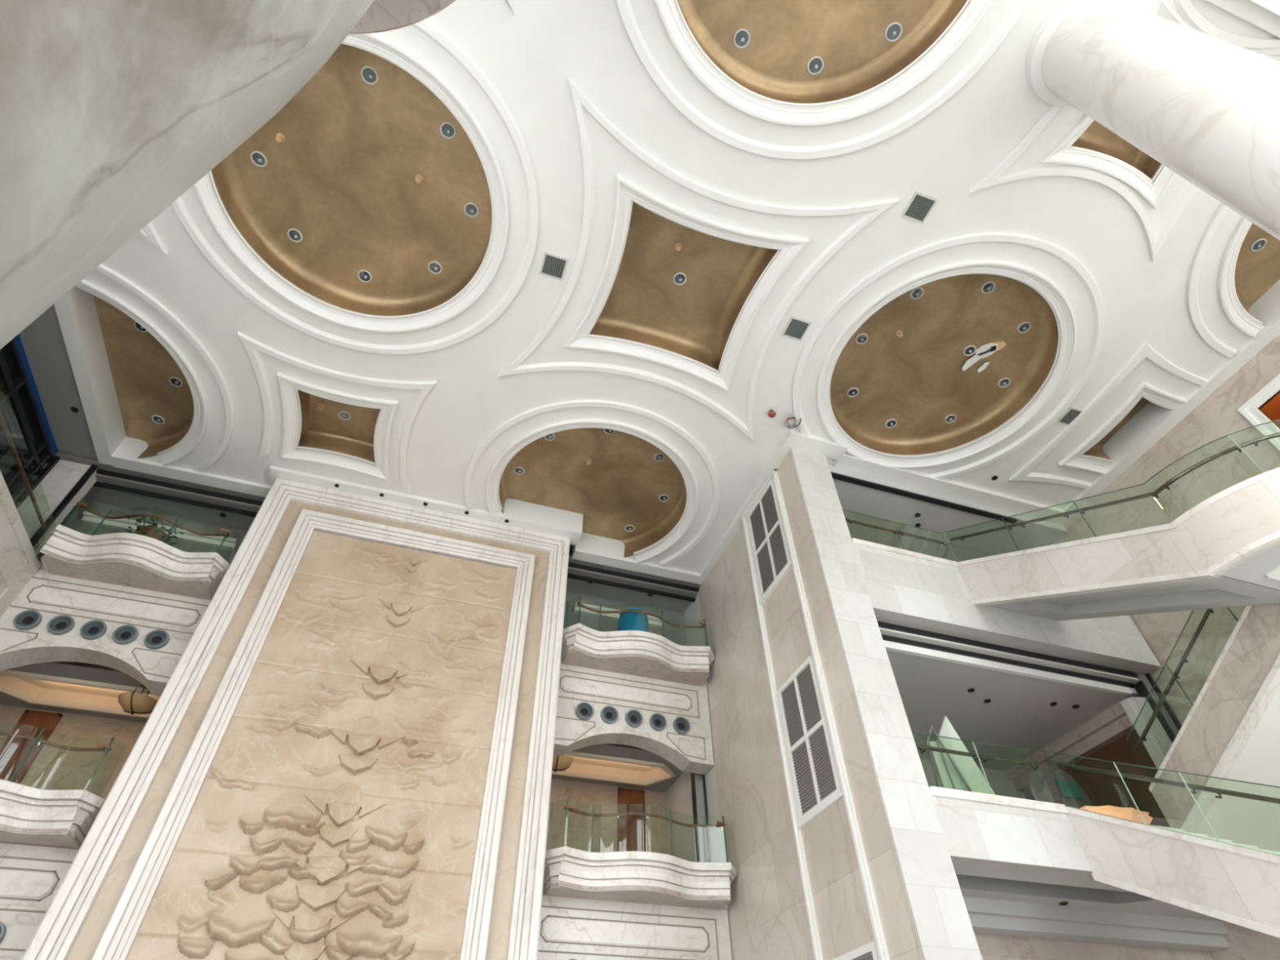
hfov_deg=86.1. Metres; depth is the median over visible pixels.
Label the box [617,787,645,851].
door
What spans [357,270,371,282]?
recessed light
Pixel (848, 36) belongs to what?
coffer
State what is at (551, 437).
recessed light
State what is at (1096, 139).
coffer
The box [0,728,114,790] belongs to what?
glass railing
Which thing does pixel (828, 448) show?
trim
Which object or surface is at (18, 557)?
wall
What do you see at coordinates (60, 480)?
wall
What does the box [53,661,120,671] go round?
trim
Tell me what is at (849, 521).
glass railing
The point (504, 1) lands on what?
coffer
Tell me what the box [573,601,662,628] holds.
crown molding
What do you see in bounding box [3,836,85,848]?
floor
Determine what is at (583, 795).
wall
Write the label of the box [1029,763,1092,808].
round mirror
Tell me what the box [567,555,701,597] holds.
trim
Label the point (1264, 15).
trim
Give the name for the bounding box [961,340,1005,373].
plaster
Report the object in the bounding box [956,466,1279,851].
staircase
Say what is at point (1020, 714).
ceiling
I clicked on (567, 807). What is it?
glass railing
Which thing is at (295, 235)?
recessed light
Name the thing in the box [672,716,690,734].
port
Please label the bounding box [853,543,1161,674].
parapet
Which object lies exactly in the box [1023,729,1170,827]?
panelling
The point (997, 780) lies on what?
wall
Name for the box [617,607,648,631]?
pot
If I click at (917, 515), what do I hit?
recessed light
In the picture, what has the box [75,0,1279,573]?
ceiling
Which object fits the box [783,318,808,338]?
grille
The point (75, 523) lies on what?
wall
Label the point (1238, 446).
glass railing
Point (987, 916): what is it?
ceiling
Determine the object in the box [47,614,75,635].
port
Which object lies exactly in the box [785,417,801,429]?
lamp
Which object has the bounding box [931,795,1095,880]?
wall
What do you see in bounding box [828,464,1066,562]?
ceiling
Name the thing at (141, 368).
coffer
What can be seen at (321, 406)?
sprinkler
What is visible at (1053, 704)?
recessed light
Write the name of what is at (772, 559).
window
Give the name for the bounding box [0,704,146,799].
wall
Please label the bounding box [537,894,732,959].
wall
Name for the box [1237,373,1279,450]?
door surround
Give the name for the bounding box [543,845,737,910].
balcony
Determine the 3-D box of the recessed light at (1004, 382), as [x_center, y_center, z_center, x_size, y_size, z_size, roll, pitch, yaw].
[8.955,-2.385,16.836,0.286,0.046,0.286,13,-48,-13]
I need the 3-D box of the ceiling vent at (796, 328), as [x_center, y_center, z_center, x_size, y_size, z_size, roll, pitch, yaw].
[3.413,-3.299,14.952,0.494,0.026,0.494,13,-48,-13]
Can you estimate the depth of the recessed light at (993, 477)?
18.21 m
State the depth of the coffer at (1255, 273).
14.66 m
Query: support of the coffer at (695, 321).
attached to the ceiling at (529, 56)
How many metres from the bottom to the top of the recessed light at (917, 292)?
0.046 m
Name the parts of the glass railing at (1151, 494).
handrail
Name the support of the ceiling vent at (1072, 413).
in the ceiling at (529, 56)
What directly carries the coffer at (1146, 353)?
attached to the ceiling at (529, 56)
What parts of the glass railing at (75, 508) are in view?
glass panel, handrail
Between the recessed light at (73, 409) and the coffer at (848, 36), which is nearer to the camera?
the coffer at (848, 36)
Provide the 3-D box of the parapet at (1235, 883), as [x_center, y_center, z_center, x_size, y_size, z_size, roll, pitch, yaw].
[10.924,6.073,8.366,4.972,5.927,6.747,13,-48,-13]
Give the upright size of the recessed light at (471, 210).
0.046 m
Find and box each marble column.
[0,0,456,349]
[1025,0,1279,240]
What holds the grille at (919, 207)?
attached to the ceiling vent at (920, 206)
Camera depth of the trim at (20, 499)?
16.33 m
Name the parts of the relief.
carved panel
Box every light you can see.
[70,406,78,412]
[133,321,147,332]
[151,414,164,424]
[168,376,182,386]
[219,513,226,517]
[250,151,266,167]
[287,228,302,242]
[338,410,351,420]
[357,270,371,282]
[360,66,377,84]
[427,261,441,274]
[440,121,455,138]
[463,202,478,217]
[513,466,524,475]
[543,433,555,440]
[604,428,614,434]
[625,524,634,531]
[653,453,664,461]
[658,493,668,502]
[673,272,686,284]
[733,28,750,48]
[807,56,823,75]
[847,387,858,397]
[855,333,867,344]
[884,22,902,41]
[885,418,897,427]
[910,287,924,298]
[915,512,920,517]
[915,523,920,527]
[944,413,956,422]
[963,345,976,355]
[967,688,974,692]
[981,281,995,293]
[983,698,991,702]
[991,475,997,480]
[998,377,1010,387]
[1017,321,1031,333]
[1049,702,1057,706]
[1058,902,1068,906]
[1071,704,1079,708]
[1250,238,1266,251]
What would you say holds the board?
on the floor
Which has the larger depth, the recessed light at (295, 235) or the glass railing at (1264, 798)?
the recessed light at (295, 235)
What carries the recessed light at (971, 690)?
in the ceiling at (1020, 714)
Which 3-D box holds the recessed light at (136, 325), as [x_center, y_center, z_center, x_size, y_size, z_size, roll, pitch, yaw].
[-11.228,-3.446,15.414,0.286,0.046,0.286,13,-48,-13]
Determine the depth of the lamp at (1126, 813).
13.66 m
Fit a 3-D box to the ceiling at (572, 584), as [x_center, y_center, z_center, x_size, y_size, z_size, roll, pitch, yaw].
[-0.723,3.841,21.689,4.407,0.162,2.242,13,-48,-13]
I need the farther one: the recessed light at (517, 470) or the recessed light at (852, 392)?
the recessed light at (517, 470)
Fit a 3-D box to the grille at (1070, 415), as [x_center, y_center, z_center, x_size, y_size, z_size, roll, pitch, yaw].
[10.581,-1.541,16.791,0.429,0.016,0.429,13,-48,-13]
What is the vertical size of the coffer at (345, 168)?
0.748 m
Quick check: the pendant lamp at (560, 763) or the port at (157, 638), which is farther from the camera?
the pendant lamp at (560, 763)
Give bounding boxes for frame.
[1133,672,1178,737]
[1133,673,1182,743]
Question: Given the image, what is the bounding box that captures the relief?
[21,477,569,959]
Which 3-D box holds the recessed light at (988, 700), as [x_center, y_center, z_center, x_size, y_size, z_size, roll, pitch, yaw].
[8.115,5.162,15.992,0.156,0.032,0.152,13,-48,-13]
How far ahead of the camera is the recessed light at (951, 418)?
17.61 m
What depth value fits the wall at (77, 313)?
15.59 m
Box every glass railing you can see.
[0,408,46,529]
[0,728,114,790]
[60,498,231,552]
[547,798,728,862]
[564,595,710,646]
[842,509,947,549]
[911,731,1038,794]
[945,483,1159,551]
[1042,751,1279,841]
[1125,607,1238,751]
[1143,419,1279,494]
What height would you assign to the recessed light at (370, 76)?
0.046 m
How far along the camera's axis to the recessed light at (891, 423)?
17.69 m
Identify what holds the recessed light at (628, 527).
attached to the coffer at (623, 483)
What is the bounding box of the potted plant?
[125,516,183,546]
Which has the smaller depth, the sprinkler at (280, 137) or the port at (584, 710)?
the sprinkler at (280, 137)
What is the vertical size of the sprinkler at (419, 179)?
0.114 m
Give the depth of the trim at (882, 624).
15.11 m
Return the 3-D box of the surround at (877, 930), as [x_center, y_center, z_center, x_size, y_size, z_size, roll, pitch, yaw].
[3.274,5.419,13.174,0.098,14.495,1.996,13,-48,-13]
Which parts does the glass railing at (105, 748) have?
handrail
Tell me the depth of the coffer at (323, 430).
16.96 m
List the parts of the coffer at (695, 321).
moulding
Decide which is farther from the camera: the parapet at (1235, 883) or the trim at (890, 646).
the trim at (890, 646)
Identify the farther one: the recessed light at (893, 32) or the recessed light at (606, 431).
the recessed light at (606, 431)
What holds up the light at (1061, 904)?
attached to the ceiling at (1157, 907)
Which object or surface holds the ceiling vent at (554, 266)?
in the ceiling at (529, 56)
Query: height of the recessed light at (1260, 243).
0.046 m
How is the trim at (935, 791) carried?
on the wall at (979, 835)
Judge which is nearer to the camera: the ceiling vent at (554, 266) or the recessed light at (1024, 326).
the ceiling vent at (554, 266)
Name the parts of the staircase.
parapet moulding, return moulding, landing moulding, soffit frame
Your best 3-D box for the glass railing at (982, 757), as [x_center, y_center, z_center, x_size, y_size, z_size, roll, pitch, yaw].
[6.079,5.174,12.215,2.647,1.016,0.166,13,-48,-13]
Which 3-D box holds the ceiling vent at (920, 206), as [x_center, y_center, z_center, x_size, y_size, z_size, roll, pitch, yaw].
[5.357,-5.216,13.133,0.494,0.026,0.494,13,-48,-13]
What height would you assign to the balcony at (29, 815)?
0.663 m
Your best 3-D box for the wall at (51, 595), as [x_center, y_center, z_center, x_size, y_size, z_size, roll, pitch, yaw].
[-11.655,3.388,15.115,4.062,2.197,0.640,13,-48,-13]
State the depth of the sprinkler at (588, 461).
18.43 m
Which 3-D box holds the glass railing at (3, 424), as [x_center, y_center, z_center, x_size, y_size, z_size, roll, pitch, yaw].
[-11.881,-2.115,12.062,0.179,0.975,10.140,13,-48,-13]
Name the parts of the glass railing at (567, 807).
handrail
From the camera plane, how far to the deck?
22.26 m
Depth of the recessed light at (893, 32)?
11.68 m
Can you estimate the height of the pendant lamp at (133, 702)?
0.757 m
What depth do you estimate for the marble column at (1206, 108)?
8.76 m
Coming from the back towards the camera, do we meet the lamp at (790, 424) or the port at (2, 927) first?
the lamp at (790, 424)
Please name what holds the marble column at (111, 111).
on the floor
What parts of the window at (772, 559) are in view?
sill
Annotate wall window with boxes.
[0,333,57,501]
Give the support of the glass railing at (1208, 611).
on the staircase
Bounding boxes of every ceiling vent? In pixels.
[538,251,568,280]
[781,315,812,341]
[901,191,937,223]
[1056,406,1082,425]
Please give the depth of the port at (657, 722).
17.58 m
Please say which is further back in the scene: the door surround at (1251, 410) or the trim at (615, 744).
the trim at (615, 744)
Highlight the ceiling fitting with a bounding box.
[768,409,776,417]
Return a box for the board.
[925,715,995,795]
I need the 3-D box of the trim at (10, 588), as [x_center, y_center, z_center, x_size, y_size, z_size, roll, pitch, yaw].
[-12.470,1.035,12.454,0.046,1.202,4.940,13,-48,-13]
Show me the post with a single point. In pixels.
(702, 843)
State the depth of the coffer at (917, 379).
16.21 m
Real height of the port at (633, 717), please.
0.448 m
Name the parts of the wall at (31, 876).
raised panel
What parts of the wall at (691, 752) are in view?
raised panel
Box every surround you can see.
[742,469,889,959]
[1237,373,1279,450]
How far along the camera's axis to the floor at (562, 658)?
18.89 m
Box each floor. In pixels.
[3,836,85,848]
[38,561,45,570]
[542,883,728,909]
[560,654,707,686]
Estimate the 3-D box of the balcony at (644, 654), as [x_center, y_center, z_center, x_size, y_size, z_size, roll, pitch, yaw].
[0.001,4.616,18.196,4.290,0.663,1.157,13,-48,-13]
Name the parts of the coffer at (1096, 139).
moulding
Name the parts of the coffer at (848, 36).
moulding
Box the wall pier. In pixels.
[790,447,982,959]
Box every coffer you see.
[76,263,234,471]
[137,222,167,253]
[171,18,538,354]
[237,331,436,492]
[464,400,719,567]
[497,76,899,442]
[503,0,515,15]
[615,0,1031,159]
[791,232,1105,479]
[968,0,1279,262]
[1008,341,1208,489]
[1186,203,1279,357]
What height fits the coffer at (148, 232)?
0.748 m
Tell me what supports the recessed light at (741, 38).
attached to the coffer at (848, 36)
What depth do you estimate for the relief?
13.68 m
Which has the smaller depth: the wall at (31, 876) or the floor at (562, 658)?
the wall at (31, 876)
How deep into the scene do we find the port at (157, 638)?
15.01 m
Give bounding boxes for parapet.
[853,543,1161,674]
[1064,805,1279,937]
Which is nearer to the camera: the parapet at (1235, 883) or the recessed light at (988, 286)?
the parapet at (1235, 883)
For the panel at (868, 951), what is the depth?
10.62 m
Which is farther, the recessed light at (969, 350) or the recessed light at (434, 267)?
the recessed light at (969, 350)
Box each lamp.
[118,684,157,715]
[551,753,573,772]
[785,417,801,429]
[1079,804,1152,824]
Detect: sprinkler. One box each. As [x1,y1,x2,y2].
[275,133,284,142]
[317,403,324,409]
[414,174,422,183]
[586,458,591,465]
[674,242,682,251]
[895,329,902,337]
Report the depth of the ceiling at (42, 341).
15.76 m
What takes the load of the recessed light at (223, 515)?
in the ceiling at (97, 494)
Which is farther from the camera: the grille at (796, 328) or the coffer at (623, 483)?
the coffer at (623, 483)
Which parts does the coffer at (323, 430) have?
moulding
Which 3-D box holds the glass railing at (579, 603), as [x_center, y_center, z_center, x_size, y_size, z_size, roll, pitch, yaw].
[0.061,3.905,18.603,4.121,0.910,0.497,13,-48,-13]
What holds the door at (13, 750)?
in the wall at (54, 768)
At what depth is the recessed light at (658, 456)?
18.39 m
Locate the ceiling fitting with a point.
(771, 414)
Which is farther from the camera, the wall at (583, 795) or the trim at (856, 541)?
the wall at (583, 795)
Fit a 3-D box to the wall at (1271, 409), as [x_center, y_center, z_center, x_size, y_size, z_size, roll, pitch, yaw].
[15.053,-1.510,13.988,1.398,2.925,3.770,13,-48,-13]
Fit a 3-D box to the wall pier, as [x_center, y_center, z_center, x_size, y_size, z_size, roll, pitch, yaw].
[4.351,4.286,12.171,0.975,14.599,0.052,13,-48,-13]
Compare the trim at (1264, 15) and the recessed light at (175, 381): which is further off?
the recessed light at (175, 381)
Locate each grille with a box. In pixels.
[542,254,566,278]
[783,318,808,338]
[904,194,934,221]
[1059,408,1080,424]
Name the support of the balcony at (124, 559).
attached to the wall at (51, 595)
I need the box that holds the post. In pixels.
[690,773,711,862]
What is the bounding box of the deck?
[568,544,572,555]
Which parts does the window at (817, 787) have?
sill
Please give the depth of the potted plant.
16.14 m
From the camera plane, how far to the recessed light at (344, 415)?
17.26 m
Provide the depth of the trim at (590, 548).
20.42 m
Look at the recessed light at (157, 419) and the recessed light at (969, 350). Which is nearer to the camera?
the recessed light at (969, 350)
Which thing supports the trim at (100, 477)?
attached to the ceiling at (97, 494)
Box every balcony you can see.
[0,778,105,848]
[39,524,230,599]
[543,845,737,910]
[561,622,715,686]
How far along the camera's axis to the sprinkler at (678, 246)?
14.24 m
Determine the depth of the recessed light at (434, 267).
14.53 m
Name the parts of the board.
panel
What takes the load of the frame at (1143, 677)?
on the floor
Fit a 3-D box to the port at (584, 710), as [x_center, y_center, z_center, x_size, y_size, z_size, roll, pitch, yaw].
[-1.384,5.775,17.119,0.448,0.448,0.098,13,-48,-13]
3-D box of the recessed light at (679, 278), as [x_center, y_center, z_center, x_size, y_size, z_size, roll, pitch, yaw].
[0.862,-4.337,14.787,0.286,0.046,0.286,13,-48,-13]
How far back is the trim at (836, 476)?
18.13 m
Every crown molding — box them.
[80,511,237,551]
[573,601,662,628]
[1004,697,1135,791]
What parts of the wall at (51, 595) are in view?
raised panel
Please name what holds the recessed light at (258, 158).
attached to the coffer at (345, 168)
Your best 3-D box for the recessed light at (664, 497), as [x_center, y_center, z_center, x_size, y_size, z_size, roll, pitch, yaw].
[0.681,0.521,19.488,0.286,0.046,0.286,13,-48,-13]
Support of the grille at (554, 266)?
attached to the ceiling vent at (554, 266)
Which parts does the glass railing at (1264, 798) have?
handrail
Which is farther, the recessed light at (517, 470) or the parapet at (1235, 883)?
the recessed light at (517, 470)
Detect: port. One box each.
[0,920,6,942]
[13,609,42,630]
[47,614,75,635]
[80,619,106,639]
[112,624,138,644]
[143,629,168,649]
[575,702,593,720]
[600,706,618,724]
[625,709,642,727]
[648,712,666,731]
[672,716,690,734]
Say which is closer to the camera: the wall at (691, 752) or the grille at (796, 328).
the grille at (796, 328)
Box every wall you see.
[0,470,40,617]
[0,569,211,695]
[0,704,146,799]
[0,842,79,959]
[17,459,97,555]
[36,498,248,564]
[53,286,126,466]
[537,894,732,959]
[546,777,667,854]
[553,662,714,774]
[560,590,686,654]
[665,449,922,959]
[920,758,1026,799]
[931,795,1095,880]
[974,933,1214,959]
[1053,333,1279,959]
[1259,392,1279,427]
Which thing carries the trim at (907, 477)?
attached to the ceiling at (529, 56)
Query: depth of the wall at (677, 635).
21.19 m
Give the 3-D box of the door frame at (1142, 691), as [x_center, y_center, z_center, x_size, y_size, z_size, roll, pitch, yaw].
[11.758,5.910,14.752,0.390,3.802,0.260,13,-48,-13]
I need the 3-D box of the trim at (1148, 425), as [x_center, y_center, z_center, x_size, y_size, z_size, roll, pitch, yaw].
[13.573,-3.025,16.356,0.390,1.534,10.888,13,-48,-13]
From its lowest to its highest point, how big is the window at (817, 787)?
2.828 m
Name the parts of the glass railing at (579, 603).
handrail, glass panel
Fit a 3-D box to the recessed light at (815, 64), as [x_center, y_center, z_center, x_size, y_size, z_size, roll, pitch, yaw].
[3.077,-7.256,12.004,0.286,0.046,0.286,13,-48,-13]
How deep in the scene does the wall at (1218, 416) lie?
15.85 m
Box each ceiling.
[0,662,148,722]
[18,304,97,460]
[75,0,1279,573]
[82,485,254,529]
[551,743,684,791]
[566,577,691,612]
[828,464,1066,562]
[886,650,1140,770]
[953,865,1223,920]
[963,896,1229,952]
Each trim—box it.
[0,560,14,604]
[4,442,97,547]
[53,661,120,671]
[54,452,266,512]
[111,436,273,497]
[269,465,582,544]
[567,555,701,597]
[571,532,705,584]
[602,743,644,750]
[699,429,848,577]
[831,471,1017,524]
[833,452,1063,523]
[851,537,958,567]
[877,621,1138,687]
[883,640,1132,696]
[928,786,1067,813]
[1054,279,1279,524]
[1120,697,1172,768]
[1204,0,1279,38]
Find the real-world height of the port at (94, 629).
0.448 m
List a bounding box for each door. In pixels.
[0,709,62,783]
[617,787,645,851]
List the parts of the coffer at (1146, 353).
moulding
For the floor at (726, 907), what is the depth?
14.61 m
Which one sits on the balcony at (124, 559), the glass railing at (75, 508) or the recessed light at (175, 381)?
the glass railing at (75, 508)
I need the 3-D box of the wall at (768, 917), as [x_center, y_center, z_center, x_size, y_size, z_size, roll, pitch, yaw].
[2.626,7.881,15.708,0.943,14.729,10.608,13,-48,-13]
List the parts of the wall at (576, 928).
raised panel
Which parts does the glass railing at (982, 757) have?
handrail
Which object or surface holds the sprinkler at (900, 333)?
attached to the coffer at (917, 379)
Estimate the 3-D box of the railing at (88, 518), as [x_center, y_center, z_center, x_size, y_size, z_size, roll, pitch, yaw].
[-12.582,1.357,18.012,3.601,0.228,0.260,13,-48,-13]
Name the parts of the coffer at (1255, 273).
moulding, moulding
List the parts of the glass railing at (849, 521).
handrail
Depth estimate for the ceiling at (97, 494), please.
18.34 m
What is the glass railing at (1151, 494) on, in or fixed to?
on the staircase
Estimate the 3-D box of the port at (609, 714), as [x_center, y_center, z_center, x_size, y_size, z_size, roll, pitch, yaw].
[-0.768,5.918,17.270,0.448,0.448,0.098,13,-48,-13]
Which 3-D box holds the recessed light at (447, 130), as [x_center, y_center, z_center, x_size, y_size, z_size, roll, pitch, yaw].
[-3.550,-6.451,12.654,0.286,0.046,0.286,13,-48,-13]
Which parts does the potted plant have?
pot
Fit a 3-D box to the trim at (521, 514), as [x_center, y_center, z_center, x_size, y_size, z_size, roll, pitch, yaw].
[-5.632,0.238,19.140,8.242,1.534,0.474,13,-48,-13]
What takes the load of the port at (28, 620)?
attached to the wall at (51, 595)
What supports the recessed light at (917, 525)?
in the ceiling at (855, 498)
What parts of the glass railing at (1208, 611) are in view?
handrail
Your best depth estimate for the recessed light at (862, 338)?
15.91 m
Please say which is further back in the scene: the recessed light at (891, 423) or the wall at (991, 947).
the recessed light at (891, 423)

